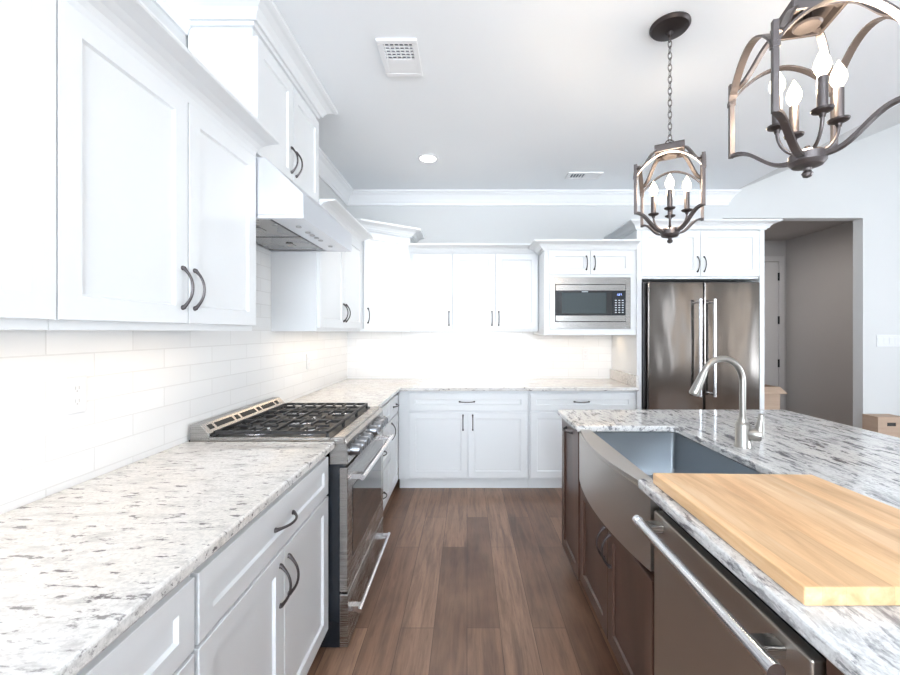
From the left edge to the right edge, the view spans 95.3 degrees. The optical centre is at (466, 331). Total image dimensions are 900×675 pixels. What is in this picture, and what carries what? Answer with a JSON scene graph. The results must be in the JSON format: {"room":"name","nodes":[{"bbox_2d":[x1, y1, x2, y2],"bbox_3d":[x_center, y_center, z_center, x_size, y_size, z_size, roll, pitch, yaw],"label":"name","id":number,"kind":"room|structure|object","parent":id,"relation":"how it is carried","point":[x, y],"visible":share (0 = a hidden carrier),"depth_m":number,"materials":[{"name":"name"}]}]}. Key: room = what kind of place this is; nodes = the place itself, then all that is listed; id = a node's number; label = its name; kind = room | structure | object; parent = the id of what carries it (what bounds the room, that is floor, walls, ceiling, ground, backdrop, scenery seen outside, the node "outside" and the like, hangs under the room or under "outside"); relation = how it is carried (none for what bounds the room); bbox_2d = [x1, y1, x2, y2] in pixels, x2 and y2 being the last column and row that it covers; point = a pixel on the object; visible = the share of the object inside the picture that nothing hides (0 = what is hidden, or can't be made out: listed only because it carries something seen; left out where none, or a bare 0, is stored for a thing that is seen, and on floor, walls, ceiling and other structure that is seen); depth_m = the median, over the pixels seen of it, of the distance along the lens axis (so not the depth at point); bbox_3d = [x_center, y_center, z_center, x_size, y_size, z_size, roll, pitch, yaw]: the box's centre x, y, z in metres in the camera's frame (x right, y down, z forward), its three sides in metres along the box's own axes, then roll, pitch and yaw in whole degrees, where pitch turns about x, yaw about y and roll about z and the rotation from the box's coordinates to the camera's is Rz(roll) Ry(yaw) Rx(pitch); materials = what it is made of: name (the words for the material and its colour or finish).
{"room":"kitchen","nodes":[
{"label":"kitchen","id":0,"kind":"room"},
{"bbox_2d":[141,0,346,248],"bbox_3d":[-1.280,-0.070,0.105,0.100,2.920,8.410,0,0,0],"label":"wall","id":1,"kind":"structure","parent":0,"point":[325,192],"depth_m":1.75,"materials":[{"name":"paint"}]},
{"bbox_2d":[0,0,55,329],"bbox_3d":[-1.020,-0.418,0.475,0.403,0.826,0.890,0,0,0],"label":"upper cabinet","id":2,"kind":"object","parent":1,"relation":"attached to","point":[27,27],"visible":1,"depth_m":0.86,"materials":[{"name":"white wood"}]},
{"bbox_2d":[64,376,86,414],"bbox_3d":[-1.217,0.196,1.277,0.008,0.114,0.070,0,0,0],"label":"wall outlet","id":3,"kind":"object","parent":1,"relation":"attached to","point":[75,388],"visible":1,"depth_m":1.27,"materials":[{"name":"white plastic"}]},
{"bbox_2d":[72,383,81,393],"bbox_3d":[-1.215,0.176,1.277,0.001,0.028,0.032,0,0,0],"label":"socket","id":4,"kind":"object","parent":3,"relation":"attached to","point":[76,387],"depth_m":1.28,"materials":[{"name":"grey plastic"}]},
{"bbox_2d":[72,396,81,406],"bbox_3d":[-1.215,0.216,1.277,0.001,0.028,0.032,0,0,0],"label":"socket","id":5,"kind":"object","parent":3,"relation":"attached to","point":[76,400],"depth_m":1.28,"materials":[{"name":"grey plastic"}]},
{"bbox_2d":[48,0,279,330],"bbox_3d":[-1.020,-0.418,1.357,0.403,0.826,0.872,0,0,0],"label":"upper cabinet","id":6,"kind":"object","parent":1,"relation":"attached to","point":[156,160],"visible":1,"depth_m":1.17,"materials":[{"name":"white wood"}]},
{"bbox_2d":[152,0,190,34],"bbox_3d":[-1.184,-1.361,0.295,0.092,0.133,2.990,0,0,0],"label":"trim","id":7,"kind":"structure","parent":1,"relation":"attached to","point":[177,11],"depth_m":1.71,"materials":[{"name":"white wood"}]},
{"bbox_2d":[0,327,346,514],"bbox_3d":[-1.226,0.230,1.500,0.008,0.520,5.400,0,0,0],"label":"backsplash","id":8,"kind":"structure","parent":1,"relation":"attached to","point":[146,390],"depth_m":1.46,"materials":[{"name":"tile"}]},
{"bbox_2d":[252,244,270,326],"bbox_3d":[-1.226,-0.270,2.176,0.008,0.480,0.762,0,0,0],"label":"backsplash","id":9,"kind":"structure","parent":1,"relation":"attached to","point":[263,255],"depth_m":2.46,"materials":[{"name":"tile"}]},
{"bbox_2d":[188,0,337,202],"bbox_3d":[-1.028,-1.097,2.175,0.386,0.659,0.970,0,0,0],"label":"upper cabinet","id":10,"kind":"object","parent":1,"relation":"attached to","point":[248,46],"visible":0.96,"depth_m":1.90,"materials":[{"name":"white wood"}]},
{"bbox_2d":[255,157,351,251],"bbox_3d":[-0.970,-0.631,2.175,0.503,0.270,0.756,0,0,0],"label":"range hood","id":11,"kind":"object","parent":10,"relation":"attached to","point":[288,219],"visible":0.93,"depth_m":1.94,"materials":[{"name":"silver metal"}]},
{"bbox_2d":[306,354,309,368],"bbox_3d":[-1.217,0.225,3.150,0.008,0.114,0.070,0,0,0],"label":"wall outlet","id":12,"kind":"object","parent":1,"relation":"attached to","point":[307,355],"visible":1,"depth_m":3.12,"materials":[{"name":"white plastic"}]},
{"bbox_2d":[271,199,373,330],"bbox_3d":[-1.020,-0.418,3.078,0.403,0.826,1.042,0,0,0],"label":"upper cabinet","id":13,"kind":"object","parent":1,"relation":"attached to","point":[311,291],"visible":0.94,"depth_m":2.59,"materials":[{"name":"white wood"}]},
{"bbox_2d":[307,468,623,674],"bbox_3d":[2.635,1.415,1.200,7.930,0.050,10.600,0,0,0],"label":"floor","id":14,"kind":"structure","parent":0,"point":[467,581],"depth_m":2.15,"materials":[{"name":"brown wood"}]},
{"bbox_2d":[76,577,193,674],"bbox_3d":[-0.892,0.949,0.455,0.660,0.882,0.910,0,0,0],"label":"base cabinet","id":15,"kind":"object","parent":14,"relation":"on","point":[161,642],"visible":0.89,"depth_m":0.80,"materials":[{"name":"white wood"}]},
{"bbox_2d":[0,442,333,674],"bbox_3d":[-0.898,0.491,0.792,0.646,0.031,1.985,0,0,0],"label":"countertop","id":16,"kind":"structure","parent":15,"relation":"on","point":[81,564],"depth_m":0.94,"materials":[{"name":"stone"}]},
{"bbox_2d":[188,457,327,674],"bbox_3d":[-0.892,0.949,1.345,0.660,0.882,0.868,0,0,0],"label":"base cabinet","id":17,"kind":"object","parent":14,"relation":"on","point":[261,599],"visible":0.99,"depth_m":1.26,"materials":[{"name":"white wood"}]},
{"bbox_2d":[189,397,393,646],"bbox_3d":[-0.833,0.892,2.168,0.767,0.975,0.758,0,0,0],"label":"gas range","id":18,"kind":"object","parent":14,"relation":"on","point":[356,548],"visible":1,"depth_m":1.94,"materials":[{"name":"silver metal"}]},
{"bbox_2d":[208,406,380,443],"bbox_3d":[-0.833,0.475,2.168,0.595,0.030,0.758,0,0,0],"label":"cooktop","id":19,"kind":"object","parent":18,"relation":"in","point":[349,430],"depth_m":1.97,"materials":[{"name":"black metal"}]},
{"bbox_2d":[381,401,389,510],"bbox_3d":[-0.892,0.949,2.884,0.660,0.882,0.663,0,0,0],"label":"base cabinet","id":20,"kind":"object","parent":14,"relation":"on","point":[386,407],"visible":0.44,"depth_m":3.07,"materials":[{"name":"white wood"}]},
{"bbox_2d":[287,379,638,407],"bbox_3d":[0.128,0.491,3.372,2.700,0.031,1.638,0,0,0],"label":"countertop","id":21,"kind":"structure","parent":20,"relation":"on","point":[374,392],"depth_m":3.52,"materials":[{"name":"stone"}]},
{"bbox_2d":[610,369,638,386],"bbox_3d":[1.468,0.427,3.860,0.020,0.098,0.660,0,0,0],"label":"granite side splash","id":22,"kind":"object","parent":21,"relation":"on","point":[630,379],"visible":1,"depth_m":3.77,"materials":[{"name":"beige stone"}]},
{"bbox_2d":[389,394,398,494],"bbox_3d":[-0.892,0.949,3.405,0.660,0.882,0.378,0,0,0],"label":"base cabinet","id":23,"kind":"object","parent":14,"relation":"on","point":[394,404],"visible":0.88,"depth_m":3.40,"materials":[{"name":"white wood"}]},
{"bbox_2d":[399,391,527,487],"bbox_3d":[-0.030,0.949,3.864,1.139,0.882,0.655,0,0,0],"label":"base cabinet","id":24,"kind":"object","parent":14,"relation":"on","point":[448,439],"visible":1,"depth_m":3.58,"materials":[{"name":"white wood"}]},
{"bbox_2d":[562,419,580,580],"bbox_3d":[0.857,0.949,2.307,0.638,0.882,0.376,0,0,0],"label":"base cabinet","id":25,"kind":"object","parent":14,"relation":"on","point":[571,484],"visible":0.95,"depth_m":2.29,"materials":[{"name":"brown wood"}]},
{"bbox_2d":[527,391,635,487],"bbox_3d":[1.010,0.949,3.864,0.937,0.882,0.655,0,0,0],"label":"base cabinet","id":26,"kind":"object","parent":14,"relation":"on","point":[544,421],"visible":0.29,"depth_m":3.58,"materials":[{"name":"white wood"}]},
{"bbox_2d":[580,485,653,674],"bbox_3d":[0.863,1.075,1.701,0.638,0.630,0.832,0,0,0],"label":"base cabinet","id":27,"kind":"object","parent":14,"relation":"on","point":[619,588],"visible":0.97,"depth_m":1.60,"materials":[{"name":"brown wood"}]},
{"bbox_2d":[603,219,782,409],"bbox_3d":[2.035,0.214,3.840,1.288,2.351,0.718,0,0,0],"label":"tall cabinet","id":28,"kind":"object","parent":14,"relation":"on","point":[710,250],"visible":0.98,"depth_m":3.57,"materials":[{"name":"white wood"}]},
{"bbox_2d":[642,282,759,409],"bbox_3d":[2.025,0.468,3.788,0.980,1.805,0.723,0,0,0],"label":"refrigerator","id":29,"kind":"object","parent":14,"relation":"on","point":[686,325],"visible":0.41,"depth_m":3.50,"materials":[{"name":"grey metal"}]},
{"bbox_2d":[632,508,826,674],"bbox_3d":[0.844,0.958,0.982,0.672,0.865,0.595,0,0,0],"label":"dishwasher","id":30,"kind":"object","parent":14,"relation":"on","point":[707,621],"visible":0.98,"depth_m":0.96,"materials":[{"name":"silver metal"}]},
{"bbox_2d":[764,384,786,409],"bbox_3d":[3.190,0.951,4.550,0.340,0.878,0.500,0,0,0],"label":"cardboard box","id":31,"kind":"object","parent":14,"relation":"on","point":[771,393],"visible":0.15,"depth_m":4.40,"materials":[{"name":"beige cardboard"}]},
{"bbox_2d":[827,659,843,674],"bbox_3d":[0.888,0.949,0.380,0.600,0.882,0.598,0,0,0],"label":"base cabinet","id":32,"kind":"object","parent":14,"relation":"on","point":[832,669],"visible":0.02,"depth_m":0.66,"materials":[{"name":"brown wood"}]},
{"bbox_2d":[862,414,899,437],"bbox_3d":[4.165,1.112,4.100,0.270,0.556,0.160,0,0,0],"label":"cardboard box","id":33,"kind":"object","parent":14,"relation":"on","point":[888,424],"visible":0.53,"depth_m":4.02,"materials":[{"name":"brown cardboard"}]},
{"bbox_3d":[1.553,0.949,1.290,0.695,0.882,2.380,0,0,0],"label":"kitchen island","id":34,"kind":"object","parent":14,"relation":"on","visible":0},
{"bbox_2d":[558,410,899,674],"bbox_3d":[1.252,0.491,1.285,1.395,0.031,2.470,0,0,0],"label":"island countertop","id":35,"kind":"structure","parent":34,"relation":"on","point":[858,640],"depth_m":1.44,"materials":[{"name":"stone"}]},
{"bbox_2d":[579,429,761,570],"bbox_3d":[0.804,0.623,1.699,0.541,0.260,0.818,0,0,0],"label":"farmhouse sink","id":36,"kind":"object","parent":35,"relation":"in","point":[611,464],"visible":0.35,"depth_m":1.70,"materials":[{"name":"silver metal"}]},
{"bbox_2d":[594,432,761,510],"bbox_3d":[0.841,0.627,1.706,0.469,0.236,0.783,0,0,0],"label":"basin","id":37,"kind":"object","parent":36,"relation":"in","point":[646,454],"depth_m":2.07,"materials":[{"name":"silver metal"}]},
{"bbox_2d":[689,356,764,448],"bbox_3d":[1.060,0.287,1.689,0.301,0.378,0.082,0,0,0],"label":"kitchen faucet","id":38,"kind":"object","parent":35,"relation":"on","point":[744,433],"visible":1,"depth_m":1.68,"materials":[{"name":"silver metal"}]},
{"bbox_2d":[653,473,899,605],"bbox_3d":[0.838,0.459,1.000,0.508,0.033,0.580,0,0,0],"label":"cutting board","id":39,"kind":"object","parent":35,"relation":"on","point":[825,543],"visible":1,"depth_m":0.91,"materials":[{"name":"beige wood"}]},
{"bbox_2d":[273,0,899,239],"bbox_3d":[1.825,-1.465,1.135,6.310,0.130,10.470,0,0,0],"label":"ceiling","id":40,"kind":"structure","parent":0,"point":[509,94],"depth_m":2.42,"materials":[{"name":"paint"}]},
{"bbox_2d":[376,38,422,76],"bbox_3d":[-0.345,-1.424,2.135,0.200,0.012,0.285,0,0,0],"label":"ceiling vent","id":41,"kind":"object","parent":40,"relation":"in","point":[400,57],"visible":1,"depth_m":2.11,"materials":[{"name":"grey metal"}]},
{"bbox_2d":[418,154,437,162],"bbox_3d":[-0.320,-1.426,3.370,0.170,0.008,0.170,0,0,0],"label":"recessed light","id":42,"kind":"object","parent":40,"relation":"in","point":[426,158],"visible":1,"depth_m":3.37,"materials":[{"name":"white"}]},
{"bbox_2d":[565,172,603,178],"bbox_3d":[1.065,-1.424,3.735,0.310,0.012,0.150,0,0,0],"label":"ceiling vent","id":43,"kind":"object","parent":40,"relation":"in","point":[571,175],"visible":1,"depth_m":3.72,"materials":[{"name":"grey metal"}]},
{"bbox_2d":[633,11,705,243],"bbox_3d":[0.948,-0.921,1.915,0.288,1.016,0.288,0,0,29],"label":"lantern pendant","id":44,"kind":"object","parent":40,"relation":"hanging from","point":[670,26],"visible":1,"depth_m":1.89,"materials":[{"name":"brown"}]},
{"bbox_2d":[648,181,661,229],"bbox_3d":[0.896,-0.596,1.945,0.071,0.242,0.051,0,0,0],"label":"candle","id":45,"kind":"object","parent":44,"relation":"on","point":[653,190],"depth_m":1.94,"materials":[{"name":"white glass"}]},
{"bbox_2d":[664,173,675,227],"bbox_3d":[0.917,-0.596,1.863,0.051,0.242,0.071,0,0,0],"label":"candle","id":46,"kind":"object","parent":44,"relation":"on","point":[669,183],"depth_m":1.84,"materials":[{"name":"white glass"}]},
{"bbox_2d":[665,188,674,219],"bbox_3d":[0.978,-0.596,1.966,0.051,0.242,0.071,0,0,0],"label":"candle","id":47,"kind":"object","parent":44,"relation":"on","point":[672,215],"depth_m":1.97,"materials":[{"name":"grey metal"}]},
{"bbox_2d":[678,176,692,227],"bbox_3d":[0.999,-0.596,1.884,0.071,0.242,0.051,0,0,0],"label":"candle","id":48,"kind":"object","parent":44,"relation":"on","point":[686,186],"depth_m":1.87,"materials":[{"name":"white glass"}]},
{"bbox_2d":[727,0,899,177],"bbox_3d":[0.913,-0.921,1.100,0.289,1.016,0.289,0,0,13],"label":"lantern pendant","id":49,"kind":"object","parent":40,"relation":"hanging from","point":[800,18],"visible":1,"depth_m":1.07,"materials":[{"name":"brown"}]},
{"bbox_2d":[766,73,791,154],"bbox_3d":[0.858,-0.596,1.118,0.074,0.242,0.048,0,0,0],"label":"candle","id":50,"kind":"object","parent":49,"relation":"on","point":[775,127],"depth_m":1.11,"materials":[{"name":"white glass"}]},
{"bbox_2d":[783,80,804,139],"bbox_3d":[0.931,-0.596,1.155,0.048,0.242,0.074,0,0,0],"label":"candle","id":51,"kind":"object","parent":49,"relation":"on","point":[794,94],"depth_m":1.16,"materials":[{"name":"white glass"}]},
{"bbox_2d":[810,47,834,146],"bbox_3d":[0.895,-0.596,1.045,0.048,0.242,0.074,0,0,0],"label":"candle","id":52,"kind":"object","parent":49,"relation":"on","point":[823,62],"depth_m":1.02,"materials":[{"name":"white glass"}]},
{"bbox_2d":[825,60,850,148],"bbox_3d":[0.968,-0.596,1.082,0.074,0.242,0.048,0,0,0],"label":"candle","id":53,"kind":"object","parent":49,"relation":"on","point":[839,75],"depth_m":1.07,"materials":[{"name":"white glass"}]},
{"bbox_2d":[347,124,899,467],"bbox_3d":[2.635,-0.796,4.255,7.730,4.373,0.110,0,0,0],"label":"wall","id":54,"kind":"structure","parent":0,"point":[859,183],"depth_m":4.20,"materials":[{"name":"paint"}]},
{"bbox_2d":[345,218,423,331],"bbox_3d":[-0.829,-0.487,3.845,0.784,0.965,0.694,0,0,0],"label":"upper cabinet","id":55,"kind":"object","parent":54,"relation":"attached to","point":[386,256],"visible":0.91,"depth_m":3.73,"materials":[{"name":"white wood"}]},
{"bbox_2d":[408,243,452,331],"bbox_3d":[-0.340,-0.412,3.988,0.404,0.815,0.406,0,0,0],"label":"upper cabinet","id":56,"kind":"object","parent":54,"relation":"attached to","point":[431,264],"visible":0.99,"depth_m":3.88,"materials":[{"name":"white wood"}]},
{"bbox_2d":[347,332,611,378],"bbox_3d":[0.128,0.230,4.196,2.700,0.520,0.008,0,0,0],"label":"backsplash","id":57,"kind":"structure","parent":54,"relation":"attached to","point":[370,355],"depth_m":4.19,"materials":[{"name":"white tile"}]},
{"bbox_2d":[452,243,537,331],"bbox_3d":[0.270,-0.412,3.988,0.813,0.815,0.406,0,0,0],"label":"upper cabinet","id":58,"kind":"object","parent":54,"relation":"attached to","point":[495,285],"visible":0.97,"depth_m":3.88,"materials":[{"name":"white wood"}]},
{"bbox_2d":[319,147,741,205],"bbox_3d":[0.761,-1.361,3.405,3.982,0.133,1.690,0,0,0],"label":"trim","id":59,"kind":"structure","parent":54,"relation":"attached to","point":[328,172],"depth_m":4.15,"materials":[{"name":"white wood"}]},
{"bbox_2d":[528,239,640,334],"bbox_3d":[1.026,-0.383,3.838,0.905,0.815,0.706,0,0,0],"label":"upper cabinet","id":60,"kind":"object","parent":54,"relation":"attached to","point":[557,257],"visible":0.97,"depth_m":3.58,"materials":[{"name":"white wood"}]},
{"bbox_2d":[550,277,630,328],"bbox_3d":[1.077,-0.252,3.834,0.702,0.452,0.532,0,0,0],"label":"microwave","id":61,"kind":"object","parent":60,"relation":"in","point":[575,302],"visible":1,"depth_m":3.57,"materials":[{"name":"silver metal"}]},
{"bbox_2d":[876,335,899,346],"bbox_3d":[4.303,0.092,4.195,0.235,0.112,0.008,0,0,0],"label":"switch plate","id":62,"kind":"object","parent":54,"relation":"attached to","point":[881,340],"visible":1,"depth_m":4.19,"materials":[{"name":"white plastic"}]},
{"bbox_2d":[764,240,785,409],"bbox_3d":[3.590,-0.005,6.320,2.580,2.790,0.100,0,0,0],"label":"wall","id":63,"kind":"structure","parent":0,"point":[771,247],"depth_m":6.27,"materials":[{"name":"paint"}]},
{"bbox_2d":[764,262,779,386],"bbox_3d":[4.303,0.158,6.245,0.885,2.445,0.049,0,0,0],"label":"door","id":64,"kind":"structure","parent":63,"relation":"in","point":[771,275],"depth_m":6.24,"materials":[{"name":"paint"}]},
{"bbox_2d":[764,256,783,409],"bbox_3d":[4.295,0.120,6.247,1.050,2.540,0.044,0,0,0],"label":"trim","id":65,"kind":"structure","parent":63,"relation":"attached to","point":[780,259],"depth_m":6.22,"materials":[{"name":"paint"}]},
{"bbox_2d":[786,221,852,425],"bbox_3d":[4.930,-0.005,5.340,0.100,2.790,2.060,0,0,0],"label":"wall","id":66,"kind":"structure","parent":0,"point":[819,264],"depth_m":5.66,"materials":[{"name":"paint"}]},
{"bbox_2d":[739,104,899,188],"bbox_3d":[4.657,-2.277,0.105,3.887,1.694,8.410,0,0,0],"label":"crown molding","id":67,"kind":"structure","parent":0,"point":[889,118],"depth_m":3.47,"materials":[{"name":"paint"}]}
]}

